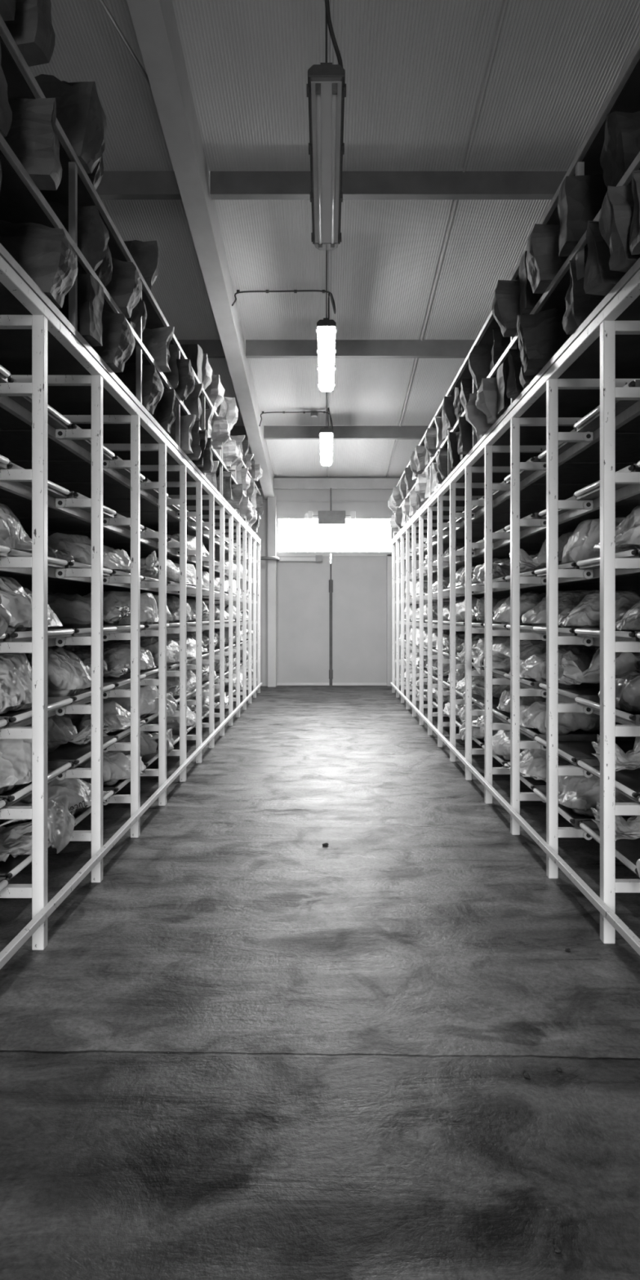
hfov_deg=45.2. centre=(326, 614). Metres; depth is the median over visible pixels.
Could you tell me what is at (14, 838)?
bag
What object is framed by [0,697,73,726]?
tray
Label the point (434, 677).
tray
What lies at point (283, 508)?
wall
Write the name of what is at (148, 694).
bag
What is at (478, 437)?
sack
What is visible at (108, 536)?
tray
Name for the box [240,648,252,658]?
bag
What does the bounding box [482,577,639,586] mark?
tray
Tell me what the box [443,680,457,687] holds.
tray
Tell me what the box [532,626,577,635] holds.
tray
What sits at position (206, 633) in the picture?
bag
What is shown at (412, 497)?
sack
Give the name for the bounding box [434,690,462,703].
bag
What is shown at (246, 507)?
sack
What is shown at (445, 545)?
tray
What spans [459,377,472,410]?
sack
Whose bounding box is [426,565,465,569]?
tray
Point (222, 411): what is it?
sack
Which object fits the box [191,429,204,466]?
sack
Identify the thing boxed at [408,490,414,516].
sack
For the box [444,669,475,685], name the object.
bag
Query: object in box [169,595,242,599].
tray
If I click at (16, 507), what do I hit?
tray
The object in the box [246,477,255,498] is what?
sack
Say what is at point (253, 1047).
floor
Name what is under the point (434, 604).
bag
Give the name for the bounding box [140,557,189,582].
bag
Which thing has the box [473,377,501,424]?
sack
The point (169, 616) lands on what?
bag
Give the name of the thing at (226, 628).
bag
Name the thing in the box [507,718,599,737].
tray
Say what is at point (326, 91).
lamp
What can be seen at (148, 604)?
bag
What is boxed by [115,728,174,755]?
bag
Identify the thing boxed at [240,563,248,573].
bag
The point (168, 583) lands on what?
tray
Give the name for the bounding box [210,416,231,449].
sack
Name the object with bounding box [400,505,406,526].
sack
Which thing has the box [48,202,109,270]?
sack
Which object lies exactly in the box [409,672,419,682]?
bag
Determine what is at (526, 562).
bag
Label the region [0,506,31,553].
bag
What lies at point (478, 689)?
bag
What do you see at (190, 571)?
bag
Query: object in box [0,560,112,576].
tray
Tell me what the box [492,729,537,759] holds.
bag
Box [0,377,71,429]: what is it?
tray
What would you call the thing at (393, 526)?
sack
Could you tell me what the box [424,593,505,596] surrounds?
tray
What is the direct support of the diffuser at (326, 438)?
attached to the lamp at (326, 444)
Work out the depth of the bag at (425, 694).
9.98 m
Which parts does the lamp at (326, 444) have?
hanging rod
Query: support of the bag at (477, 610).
on the tray at (478, 624)
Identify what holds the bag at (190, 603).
on the tray
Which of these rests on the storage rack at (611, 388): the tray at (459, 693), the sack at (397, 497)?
the tray at (459, 693)
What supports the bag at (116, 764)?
on the tray at (116, 787)
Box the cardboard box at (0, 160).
[0,160,1,184]
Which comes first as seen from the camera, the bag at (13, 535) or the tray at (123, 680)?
the bag at (13, 535)
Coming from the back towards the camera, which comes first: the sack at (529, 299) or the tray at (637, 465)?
the sack at (529, 299)
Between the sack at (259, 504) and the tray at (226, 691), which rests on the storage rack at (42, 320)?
the tray at (226, 691)
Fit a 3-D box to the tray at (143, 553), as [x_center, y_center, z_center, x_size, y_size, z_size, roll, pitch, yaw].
[-2.217,-0.628,7.652,1.772,0.042,0.770,0,0,0]
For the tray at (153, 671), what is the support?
on the storage rack at (42, 320)
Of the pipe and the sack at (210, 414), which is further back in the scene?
the pipe
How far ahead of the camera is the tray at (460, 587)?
7.78 m
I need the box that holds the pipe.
[260,556,279,560]
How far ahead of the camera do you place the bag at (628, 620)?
3.62 m
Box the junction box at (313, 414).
[310,412,317,417]
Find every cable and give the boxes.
[231,289,335,317]
[258,407,333,429]
[324,0,342,67]
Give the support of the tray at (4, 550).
on the storage rack at (42, 320)
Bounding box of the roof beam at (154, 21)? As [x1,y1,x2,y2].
[126,0,274,499]
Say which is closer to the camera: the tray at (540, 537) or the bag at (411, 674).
the tray at (540, 537)
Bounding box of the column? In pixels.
[267,495,276,686]
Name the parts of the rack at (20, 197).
post, rail, post, post, post, post, post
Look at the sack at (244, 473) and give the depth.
10.64 m
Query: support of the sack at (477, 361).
on the rack at (624, 98)
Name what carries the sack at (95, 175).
on the rack at (20, 197)
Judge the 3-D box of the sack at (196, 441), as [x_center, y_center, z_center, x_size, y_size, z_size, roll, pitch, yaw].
[-1.278,-1.515,6.633,0.404,0.331,0.170,0,0,-11]
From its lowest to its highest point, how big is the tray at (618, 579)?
0.042 m
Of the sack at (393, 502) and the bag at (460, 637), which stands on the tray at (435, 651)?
the bag at (460, 637)
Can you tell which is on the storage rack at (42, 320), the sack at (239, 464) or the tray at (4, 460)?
the tray at (4, 460)
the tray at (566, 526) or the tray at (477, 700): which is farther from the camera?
the tray at (477, 700)
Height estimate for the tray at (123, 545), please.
0.042 m
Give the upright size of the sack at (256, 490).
0.337 m
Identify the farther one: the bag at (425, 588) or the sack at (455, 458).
the bag at (425, 588)
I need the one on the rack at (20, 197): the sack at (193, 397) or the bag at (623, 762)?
the sack at (193, 397)
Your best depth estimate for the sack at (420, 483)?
9.07 m
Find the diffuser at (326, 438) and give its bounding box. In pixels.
[320,432,332,466]
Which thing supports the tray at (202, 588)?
on the storage rack at (42, 320)
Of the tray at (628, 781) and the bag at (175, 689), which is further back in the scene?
the bag at (175, 689)
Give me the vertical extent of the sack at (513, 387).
0.314 m
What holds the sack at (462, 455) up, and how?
on the rack at (624, 98)
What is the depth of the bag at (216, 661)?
10.78 m
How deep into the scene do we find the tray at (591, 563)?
3.76 m
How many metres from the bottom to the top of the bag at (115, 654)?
0.242 m
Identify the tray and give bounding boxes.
[0,364,12,382]
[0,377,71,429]
[0,422,115,460]
[0,454,11,469]
[0,462,70,497]
[0,491,116,517]
[0,545,11,556]
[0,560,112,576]
[0,569,143,581]
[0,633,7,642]
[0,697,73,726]
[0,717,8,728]
[0,760,72,805]
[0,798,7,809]
[0,824,53,879]
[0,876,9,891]
[3,628,75,641]
[7,549,68,568]
[10,455,145,482]
[13,789,114,826]
[14,512,144,531]
[14,576,158,585]
[22,580,186,588]
[26,585,195,591]
[31,527,167,542]
[47,587,208,593]
[47,626,117,635]
[47,683,115,704]
[47,736,117,768]
[53,478,168,498]
[71,591,219,595]
[78,764,146,794]
[84,593,228,596]
[102,496,179,511]
[102,537,186,550]
[102,624,144,632]
[102,673,146,689]
[105,719,145,740]
[115,510,195,521]
[124,546,195,556]
[124,666,158,677]
[140,520,208,530]
[140,554,208,561]
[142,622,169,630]
[142,706,168,724]
[142,730,186,745]
[142,745,158,768]
[154,529,219,537]
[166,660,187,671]
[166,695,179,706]
[166,724,195,733]
[167,595,235,597]
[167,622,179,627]
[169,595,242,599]
[174,560,216,565]
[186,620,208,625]
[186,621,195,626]
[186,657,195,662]
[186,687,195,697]
[191,564,226,569]
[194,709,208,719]
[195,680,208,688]
[201,536,228,543]
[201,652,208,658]
[205,543,234,548]
[207,546,240,552]
[214,551,242,556]
[214,646,228,652]
[214,671,228,678]
[216,555,248,559]
[224,688,235,695]
[404,597,499,600]
[411,596,502,599]
[416,542,465,548]
[416,548,444,553]
[416,577,437,580]
[416,593,503,598]
[417,568,461,573]
[424,537,483,543]
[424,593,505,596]
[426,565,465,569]
[426,573,457,576]
[432,529,497,537]
[432,560,484,566]
[432,591,510,595]
[432,648,437,653]
[432,675,445,684]
[432,701,444,709]
[443,520,510,530]
[443,554,510,562]
[443,588,599,593]
[443,620,449,625]
[443,651,457,657]
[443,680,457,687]
[455,510,534,522]
[455,546,537,556]
[455,586,639,591]
[455,621,465,626]
[455,687,476,697]
[455,718,462,726]
[471,496,564,512]
[471,539,541,550]
[471,582,639,589]
[471,622,494,627]
[471,659,484,670]
[471,695,496,708]
[471,735,484,748]
[481,744,506,766]
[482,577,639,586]
[483,528,568,542]
[483,622,508,630]
[492,480,591,499]
[492,668,506,677]
[492,705,510,722]
[503,456,637,483]
[503,672,599,688]
[503,762,546,790]
[504,512,639,532]
[504,570,639,582]
[506,624,535,631]
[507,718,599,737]
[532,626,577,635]
[533,561,639,576]
[533,735,635,765]
[533,786,635,826]
[537,428,639,462]
[537,496,639,519]
[538,682,599,700]
[573,379,639,431]
[573,463,639,499]
[573,627,639,640]
[573,695,639,724]
[575,548,639,568]
[576,759,639,802]
[578,821,639,876]
[635,461,639,467]
[635,631,639,641]
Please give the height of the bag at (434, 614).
0.280 m
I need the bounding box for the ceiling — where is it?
[29,0,639,478]
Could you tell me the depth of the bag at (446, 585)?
9.29 m
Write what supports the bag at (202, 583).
on the tray at (202, 588)
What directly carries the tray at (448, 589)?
on the storage rack at (611, 388)
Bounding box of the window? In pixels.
[276,516,392,554]
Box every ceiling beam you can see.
[96,171,567,199]
[177,339,475,358]
[230,426,428,439]
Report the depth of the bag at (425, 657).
11.53 m
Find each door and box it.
[276,555,333,685]
[331,555,386,685]
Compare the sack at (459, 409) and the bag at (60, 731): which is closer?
the bag at (60, 731)
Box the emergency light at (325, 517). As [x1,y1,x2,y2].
[307,511,355,524]
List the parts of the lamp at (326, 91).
hanging rod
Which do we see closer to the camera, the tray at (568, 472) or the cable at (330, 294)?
the tray at (568, 472)
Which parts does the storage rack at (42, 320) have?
post, rail, post, support rail, support rail, support rail, support rail, support rail, support rail, rail, foot rail, post, post, post, post, post, post, post, post, post, post, post, post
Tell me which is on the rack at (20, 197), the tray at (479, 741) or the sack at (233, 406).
the sack at (233, 406)
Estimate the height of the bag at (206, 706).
0.261 m
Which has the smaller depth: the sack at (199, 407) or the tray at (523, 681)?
the tray at (523, 681)
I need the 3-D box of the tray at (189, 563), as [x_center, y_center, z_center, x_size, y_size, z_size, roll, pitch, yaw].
[-2.216,-0.628,9.262,1.772,0.042,0.770,0,0,0]
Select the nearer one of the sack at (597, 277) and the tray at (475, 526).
the sack at (597, 277)
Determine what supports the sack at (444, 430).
on the rack at (624, 98)
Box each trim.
[254,478,399,489]
[262,499,387,502]
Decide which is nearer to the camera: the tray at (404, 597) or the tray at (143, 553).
the tray at (143, 553)
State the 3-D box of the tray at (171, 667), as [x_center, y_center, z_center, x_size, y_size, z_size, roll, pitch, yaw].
[-2.189,0.453,6.848,1.772,0.042,0.770,0,0,0]
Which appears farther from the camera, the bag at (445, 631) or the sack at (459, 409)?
the bag at (445, 631)
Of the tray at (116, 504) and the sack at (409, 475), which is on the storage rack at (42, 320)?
the tray at (116, 504)
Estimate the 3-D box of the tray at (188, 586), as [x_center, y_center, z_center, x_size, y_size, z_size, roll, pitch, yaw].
[-2.210,-0.262,7.652,1.772,0.042,0.770,0,0,0]
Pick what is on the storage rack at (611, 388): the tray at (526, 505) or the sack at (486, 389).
the tray at (526, 505)
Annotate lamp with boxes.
[306,15,346,247]
[315,244,336,391]
[319,391,333,466]
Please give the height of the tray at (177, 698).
0.042 m
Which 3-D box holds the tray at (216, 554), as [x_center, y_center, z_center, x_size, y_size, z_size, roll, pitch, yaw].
[-2.194,-0.989,12.482,1.772,0.042,0.770,0,0,0]
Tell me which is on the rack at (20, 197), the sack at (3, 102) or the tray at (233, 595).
the sack at (3, 102)
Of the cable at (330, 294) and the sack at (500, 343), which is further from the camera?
the cable at (330, 294)
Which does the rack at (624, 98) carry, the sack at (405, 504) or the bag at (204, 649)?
the sack at (405, 504)
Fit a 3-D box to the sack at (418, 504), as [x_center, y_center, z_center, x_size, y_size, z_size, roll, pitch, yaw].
[1.329,-1.513,9.898,0.352,0.328,0.198,0,0,-10]
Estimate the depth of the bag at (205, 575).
9.06 m
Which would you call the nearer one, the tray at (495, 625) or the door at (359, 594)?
the tray at (495, 625)
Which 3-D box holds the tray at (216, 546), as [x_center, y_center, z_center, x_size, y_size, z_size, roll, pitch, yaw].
[-2.208,-0.989,10.873,1.772,0.042,0.770,0,0,0]
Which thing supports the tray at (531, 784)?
on the storage rack at (611, 388)
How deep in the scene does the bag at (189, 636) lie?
9.16 m
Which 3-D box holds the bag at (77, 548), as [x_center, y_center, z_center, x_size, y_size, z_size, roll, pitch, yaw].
[-1.936,-0.397,5.231,1.265,0.292,0.694,0,0,0]
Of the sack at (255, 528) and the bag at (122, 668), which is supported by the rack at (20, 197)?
the sack at (255, 528)
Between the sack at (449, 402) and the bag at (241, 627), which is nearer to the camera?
the sack at (449, 402)
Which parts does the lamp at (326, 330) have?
hanging rod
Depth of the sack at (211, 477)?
8.27 m
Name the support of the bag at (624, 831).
on the tray at (626, 851)
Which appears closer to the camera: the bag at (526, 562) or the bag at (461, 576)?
the bag at (526, 562)
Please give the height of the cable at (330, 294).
0.618 m
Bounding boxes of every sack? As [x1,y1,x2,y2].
[0,0,14,20]
[0,31,8,137]
[0,216,77,308]
[4,0,50,66]
[4,97,59,190]
[35,75,107,173]
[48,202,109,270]
[57,274,103,346]
[86,144,104,190]
[91,307,134,373]
[93,249,114,284]
[102,253,142,318]
[115,360,163,414]
[123,240,159,291]
[128,293,142,331]
[135,315,144,333]
[142,325,176,372]
[152,388,177,434]
[162,344,178,388]
[168,413,197,453]
[173,359,195,399]
[179,343,203,383]
[183,382,204,421]
[186,421,202,460]
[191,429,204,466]
[197,401,201,418]
[197,437,213,472]
[199,408,215,438]
[201,353,213,393]
[206,374,225,411]
[206,461,220,488]
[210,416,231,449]
[215,471,233,500]
[216,398,227,416]
[222,440,239,467]
[225,396,239,431]
[226,484,243,508]
[227,444,243,471]
[230,435,246,446]
[231,462,244,484]
[239,496,253,519]
[240,467,249,490]
[241,439,248,458]
[242,454,247,464]
[243,473,251,493]
[244,453,254,470]
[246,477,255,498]
[246,507,253,524]
[248,460,255,478]
[248,506,257,527]
[250,489,255,501]
[250,511,260,532]
[252,488,258,506]
[253,463,263,481]
[255,496,263,515]
[386,494,396,513]
[389,514,398,533]
[390,489,399,509]
[392,486,403,506]
[394,507,403,528]
[398,477,406,499]
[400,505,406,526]
[401,497,411,519]
[404,466,414,490]
[408,451,422,476]
[408,489,417,513]
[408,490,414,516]
[413,445,426,472]
[413,473,427,502]
[415,497,424,510]
[423,427,438,457]
[424,449,430,466]
[424,467,430,498]
[430,462,438,492]
[433,416,443,448]
[435,450,444,484]
[435,455,440,487]
[436,448,453,479]
[441,395,457,430]
[441,411,447,440]
[449,431,461,469]
[454,387,463,420]
[457,416,472,454]
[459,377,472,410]
[459,453,466,460]
[463,393,493,435]
[466,343,493,383]
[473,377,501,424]
[475,435,483,442]
[488,328,511,370]
[491,280,522,337]
[496,362,511,414]
[505,348,524,398]
[517,328,535,387]
[518,253,543,318]
[520,307,571,375]
[523,222,568,293]
[557,173,607,256]
[560,259,605,334]
[582,220,626,295]
[597,185,639,272]
[602,113,639,188]
[627,169,639,254]
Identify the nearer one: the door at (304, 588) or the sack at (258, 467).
the sack at (258, 467)
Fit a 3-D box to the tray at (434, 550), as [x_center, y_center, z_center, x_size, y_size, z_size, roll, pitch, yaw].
[2.225,-0.989,11.739,1.772,0.042,0.770,0,0,0]
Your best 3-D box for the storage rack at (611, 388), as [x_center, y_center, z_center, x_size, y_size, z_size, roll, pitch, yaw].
[2.183,0.050,8.077,2.074,2.700,11.400,0,0,0]
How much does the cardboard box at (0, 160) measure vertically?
0.316 m
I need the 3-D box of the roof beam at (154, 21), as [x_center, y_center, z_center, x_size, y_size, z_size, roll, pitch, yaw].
[-1.103,-4.059,3.500,0.195,3.643,23.000,0,0,0]
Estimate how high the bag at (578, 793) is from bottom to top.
0.261 m
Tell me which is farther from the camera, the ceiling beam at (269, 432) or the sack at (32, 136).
the ceiling beam at (269, 432)
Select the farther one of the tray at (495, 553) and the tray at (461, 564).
the tray at (461, 564)
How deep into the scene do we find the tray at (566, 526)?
5.23 m
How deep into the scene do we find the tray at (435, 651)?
9.39 m
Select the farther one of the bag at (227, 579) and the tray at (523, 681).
the bag at (227, 579)
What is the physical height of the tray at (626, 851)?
0.042 m
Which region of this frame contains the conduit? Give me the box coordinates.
[330,488,332,511]
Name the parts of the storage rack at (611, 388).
post, post, post, post, post, post, post, post, post, post, post, post, foot rail, rail, support rail, support rail, support rail, support rail, support rail, support rail, post, post, rail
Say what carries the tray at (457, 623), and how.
on the storage rack at (611, 388)
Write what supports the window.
in the wall
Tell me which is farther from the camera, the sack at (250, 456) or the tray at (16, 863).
the sack at (250, 456)
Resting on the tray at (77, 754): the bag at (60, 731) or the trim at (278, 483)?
the bag at (60, 731)
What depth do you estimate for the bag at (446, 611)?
9.22 m
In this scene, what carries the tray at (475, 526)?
on the storage rack at (611, 388)
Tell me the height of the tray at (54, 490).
0.042 m
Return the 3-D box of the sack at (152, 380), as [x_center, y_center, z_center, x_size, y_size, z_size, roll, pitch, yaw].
[-1.296,-1.514,5.122,0.392,0.330,0.276,0,0,5]
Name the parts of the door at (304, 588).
closer arm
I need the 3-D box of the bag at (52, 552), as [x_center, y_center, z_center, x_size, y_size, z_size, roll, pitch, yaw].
[-2.058,-0.355,4.451,1.181,0.209,0.672,0,0,0]
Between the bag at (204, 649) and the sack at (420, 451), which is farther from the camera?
the sack at (420, 451)
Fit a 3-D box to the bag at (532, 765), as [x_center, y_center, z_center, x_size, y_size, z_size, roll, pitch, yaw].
[1.929,0.996,5.284,1.415,0.260,0.695,0,0,0]
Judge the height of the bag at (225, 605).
0.302 m
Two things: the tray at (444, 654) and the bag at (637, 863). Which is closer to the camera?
the bag at (637, 863)
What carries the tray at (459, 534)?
on the storage rack at (611, 388)
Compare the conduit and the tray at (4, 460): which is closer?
the tray at (4, 460)
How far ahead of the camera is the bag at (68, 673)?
4.27 m
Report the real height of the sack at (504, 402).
0.300 m
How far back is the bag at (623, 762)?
3.63 m
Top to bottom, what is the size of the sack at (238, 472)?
0.316 m
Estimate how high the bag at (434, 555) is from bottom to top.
0.240 m
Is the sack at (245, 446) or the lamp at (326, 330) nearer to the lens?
the lamp at (326, 330)
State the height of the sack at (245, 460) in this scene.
0.275 m
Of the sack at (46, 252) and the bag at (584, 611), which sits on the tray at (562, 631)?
the bag at (584, 611)
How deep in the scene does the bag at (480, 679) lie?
7.54 m
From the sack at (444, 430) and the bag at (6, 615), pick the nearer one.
the bag at (6, 615)
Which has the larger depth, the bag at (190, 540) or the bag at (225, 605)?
the bag at (225, 605)
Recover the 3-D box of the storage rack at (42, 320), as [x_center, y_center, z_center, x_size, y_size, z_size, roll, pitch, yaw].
[-2.183,0.050,8.015,2.074,2.700,11.400,0,0,0]
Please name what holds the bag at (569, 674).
on the tray at (583, 688)
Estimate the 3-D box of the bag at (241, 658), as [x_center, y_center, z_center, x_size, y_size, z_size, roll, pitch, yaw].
[-1.891,0.665,12.489,1.254,0.268,0.676,0,0,-3]
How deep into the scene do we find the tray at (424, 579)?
13.24 m
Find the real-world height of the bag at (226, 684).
0.262 m
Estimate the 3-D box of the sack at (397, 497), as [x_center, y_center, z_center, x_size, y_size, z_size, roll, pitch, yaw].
[1.254,-1.889,12.229,0.399,0.305,0.144,0,0,7]
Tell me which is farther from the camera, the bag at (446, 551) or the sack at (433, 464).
the bag at (446, 551)
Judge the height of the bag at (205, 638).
0.254 m
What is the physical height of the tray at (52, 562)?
0.042 m
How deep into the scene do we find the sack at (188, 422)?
6.35 m
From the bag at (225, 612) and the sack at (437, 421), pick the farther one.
the bag at (225, 612)
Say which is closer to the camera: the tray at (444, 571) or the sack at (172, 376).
the sack at (172, 376)
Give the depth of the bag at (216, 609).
9.95 m
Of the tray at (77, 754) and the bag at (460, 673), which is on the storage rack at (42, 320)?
the tray at (77, 754)
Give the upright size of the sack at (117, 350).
0.323 m
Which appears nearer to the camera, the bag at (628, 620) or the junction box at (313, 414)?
the bag at (628, 620)
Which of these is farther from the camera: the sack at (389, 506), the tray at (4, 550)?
the sack at (389, 506)
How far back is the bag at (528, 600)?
5.95 m
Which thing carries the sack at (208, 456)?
on the rack at (20, 197)
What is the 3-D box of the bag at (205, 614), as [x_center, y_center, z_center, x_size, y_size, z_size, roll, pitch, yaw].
[-1.914,-0.009,8.445,1.242,0.228,0.664,0,0,11]
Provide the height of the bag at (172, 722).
0.262 m
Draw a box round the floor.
[0,685,639,1279]
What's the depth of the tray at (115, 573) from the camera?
5.14 m
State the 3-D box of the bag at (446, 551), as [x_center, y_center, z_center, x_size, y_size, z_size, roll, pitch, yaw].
[1.980,-0.759,10.145,1.318,0.283,0.695,0,0,0]
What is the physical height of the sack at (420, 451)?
0.322 m
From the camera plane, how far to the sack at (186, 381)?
6.09 m
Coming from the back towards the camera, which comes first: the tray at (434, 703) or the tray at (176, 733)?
the tray at (434, 703)
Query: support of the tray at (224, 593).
on the storage rack at (42, 320)
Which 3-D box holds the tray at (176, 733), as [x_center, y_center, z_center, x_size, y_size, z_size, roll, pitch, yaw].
[-2.190,1.117,6.848,1.772,0.042,0.770,0,0,0]
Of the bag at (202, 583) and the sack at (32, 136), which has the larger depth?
the bag at (202, 583)
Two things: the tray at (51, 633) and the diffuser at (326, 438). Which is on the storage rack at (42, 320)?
the tray at (51, 633)
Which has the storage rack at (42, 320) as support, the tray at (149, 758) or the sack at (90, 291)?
the tray at (149, 758)
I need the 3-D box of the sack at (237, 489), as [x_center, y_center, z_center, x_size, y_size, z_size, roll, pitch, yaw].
[-1.249,-1.505,9.760,0.384,0.312,0.144,0,0,-6]
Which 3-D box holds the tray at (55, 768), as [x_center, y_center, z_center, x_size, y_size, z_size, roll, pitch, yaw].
[-2.207,0.788,3.627,1.772,0.042,0.770,0,0,0]
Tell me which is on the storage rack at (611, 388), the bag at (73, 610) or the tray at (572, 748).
the tray at (572, 748)
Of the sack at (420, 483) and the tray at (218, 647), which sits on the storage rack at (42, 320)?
the tray at (218, 647)
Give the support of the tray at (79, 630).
on the storage rack at (42, 320)
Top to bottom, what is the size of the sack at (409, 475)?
0.322 m
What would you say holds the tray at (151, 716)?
on the storage rack at (42, 320)
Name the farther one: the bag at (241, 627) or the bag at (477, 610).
the bag at (241, 627)
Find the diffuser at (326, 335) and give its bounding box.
[317,326,335,391]
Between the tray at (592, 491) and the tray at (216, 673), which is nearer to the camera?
the tray at (592, 491)
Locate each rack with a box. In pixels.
[0,14,260,541]
[0,255,262,969]
[390,269,639,955]
[391,38,639,542]
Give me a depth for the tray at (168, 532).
9.19 m
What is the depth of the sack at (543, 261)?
3.96 m
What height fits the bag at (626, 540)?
0.272 m
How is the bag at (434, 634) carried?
on the tray
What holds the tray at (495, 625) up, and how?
on the storage rack at (611, 388)
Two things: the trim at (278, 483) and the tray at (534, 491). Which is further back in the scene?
the trim at (278, 483)
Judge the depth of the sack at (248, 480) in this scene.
10.93 m
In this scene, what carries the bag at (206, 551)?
on the tray at (189, 563)
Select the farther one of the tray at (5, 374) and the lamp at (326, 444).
the lamp at (326, 444)
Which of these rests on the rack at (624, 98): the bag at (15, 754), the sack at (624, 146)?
the sack at (624, 146)
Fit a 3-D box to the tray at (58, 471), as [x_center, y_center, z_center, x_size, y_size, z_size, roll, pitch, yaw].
[-2.205,-0.989,5.237,1.772,0.042,0.770,0,0,0]
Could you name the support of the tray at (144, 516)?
on the storage rack at (42, 320)
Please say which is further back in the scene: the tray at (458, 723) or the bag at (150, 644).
the tray at (458, 723)
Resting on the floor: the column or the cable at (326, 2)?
the column
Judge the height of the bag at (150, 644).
0.276 m
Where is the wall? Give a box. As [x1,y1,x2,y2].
[201,476,482,685]
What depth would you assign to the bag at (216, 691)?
9.90 m
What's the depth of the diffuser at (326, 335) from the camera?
8.22 m
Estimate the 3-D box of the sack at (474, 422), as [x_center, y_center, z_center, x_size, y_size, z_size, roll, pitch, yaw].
[1.236,-1.503,5.701,0.424,0.308,0.213,0,0,9]
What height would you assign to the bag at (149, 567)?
0.284 m
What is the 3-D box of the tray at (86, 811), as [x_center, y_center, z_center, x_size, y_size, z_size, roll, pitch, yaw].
[-2.212,1.117,4.433,1.772,0.042,0.770,0,0,0]
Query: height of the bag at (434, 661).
0.269 m
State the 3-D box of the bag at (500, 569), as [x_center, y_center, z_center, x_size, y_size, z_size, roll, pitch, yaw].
[1.927,-0.374,6.103,1.446,0.246,0.683,0,0,0]
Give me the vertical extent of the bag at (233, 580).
0.299 m
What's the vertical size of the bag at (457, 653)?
0.181 m
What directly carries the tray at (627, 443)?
on the storage rack at (611, 388)
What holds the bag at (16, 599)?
on the tray at (51, 633)
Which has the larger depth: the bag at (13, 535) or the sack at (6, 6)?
the bag at (13, 535)
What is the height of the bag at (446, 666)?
0.234 m
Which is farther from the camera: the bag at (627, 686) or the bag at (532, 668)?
the bag at (532, 668)
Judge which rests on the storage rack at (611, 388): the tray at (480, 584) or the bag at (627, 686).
the tray at (480, 584)
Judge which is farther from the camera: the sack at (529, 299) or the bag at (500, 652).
the bag at (500, 652)
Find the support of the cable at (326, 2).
hanging from the ceiling
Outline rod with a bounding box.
[98,0,151,87]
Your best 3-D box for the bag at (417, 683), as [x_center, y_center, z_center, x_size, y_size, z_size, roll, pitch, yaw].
[1.919,0.997,11.729,1.198,0.262,0.666,0,0,0]
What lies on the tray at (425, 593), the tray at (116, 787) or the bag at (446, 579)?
the bag at (446, 579)
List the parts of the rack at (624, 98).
post, post, post, post, rail, post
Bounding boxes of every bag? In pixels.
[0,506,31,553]
[0,579,61,632]
[0,593,12,636]
[0,653,31,715]
[0,738,48,794]
[0,777,109,822]
[0,795,75,863]
[24,715,110,751]
[25,645,91,696]
[31,592,129,626]
[47,532,130,572]
[47,542,68,560]
[55,702,145,733]
[68,633,195,658]
[69,685,177,718]
[73,636,186,666]
[73,751,146,784]
[76,650,130,679]
[77,642,158,671]
[80,591,158,624]
[111,548,158,576]
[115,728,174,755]
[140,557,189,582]
[146,705,195,729]
[147,594,173,622]
[152,670,195,695]
[153,684,179,697]
[166,596,191,622]
[167,534,204,554]
[173,599,208,620]
[176,562,195,586]
[176,669,208,682]
[186,631,217,649]
[186,664,216,680]
[186,696,208,713]
[188,564,204,586]
[189,608,208,621]
[191,631,225,647]
[193,689,228,706]
[201,542,208,556]
[201,570,217,590]
[201,629,235,644]
[201,645,208,652]
[203,682,219,699]
[204,626,242,641]
[208,604,228,617]
[208,604,228,620]
[214,556,235,569]
[214,575,228,591]
[214,603,252,618]
[214,625,253,639]
[214,657,235,668]
[214,658,227,671]
[216,576,235,594]
[217,675,247,688]
[224,605,242,619]
[224,653,235,662]
[226,652,248,660]
[232,578,240,595]
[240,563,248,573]
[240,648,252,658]
[404,604,426,615]
[409,581,419,596]
[409,608,417,618]
[409,626,427,642]
[409,652,427,666]
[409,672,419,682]
[411,604,427,619]
[416,580,434,595]
[416,628,493,644]
[416,657,437,670]
[416,676,427,686]
[417,682,449,700]
[418,601,448,619]
[418,681,435,689]
[423,553,437,566]
[423,585,427,593]
[423,631,484,648]
[424,546,461,561]
[425,663,449,671]
[426,600,465,618]
[432,576,449,592]
[432,663,460,675]
[434,633,477,651]
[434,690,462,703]
[443,580,449,589]
[443,604,458,620]
[443,634,484,653]
[443,698,465,717]
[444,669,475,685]
[448,565,479,587]
[455,595,498,622]
[455,649,473,659]
[456,674,497,694]
[457,557,510,587]
[457,704,482,722]
[458,715,505,741]
[459,635,510,666]
[460,681,510,701]
[471,595,510,622]
[472,637,599,675]
[474,555,543,582]
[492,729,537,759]
[493,591,546,625]
[493,686,544,713]
[502,749,574,783]
[508,532,569,571]
[508,646,599,681]
[520,697,623,733]
[524,590,599,626]
[558,591,636,629]
[558,648,639,686]
[558,775,635,817]
[560,517,639,564]
[589,527,639,553]
[589,804,639,843]
[590,736,639,773]
[598,662,639,714]
[615,594,639,632]
[635,844,639,875]
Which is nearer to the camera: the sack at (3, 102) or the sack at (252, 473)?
the sack at (3, 102)
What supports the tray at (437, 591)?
on the storage rack at (611, 388)
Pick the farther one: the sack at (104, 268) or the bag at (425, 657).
the bag at (425, 657)
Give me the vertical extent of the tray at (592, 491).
0.042 m
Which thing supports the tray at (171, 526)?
on the storage rack at (42, 320)
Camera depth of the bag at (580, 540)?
4.32 m
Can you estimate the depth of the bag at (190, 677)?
7.55 m

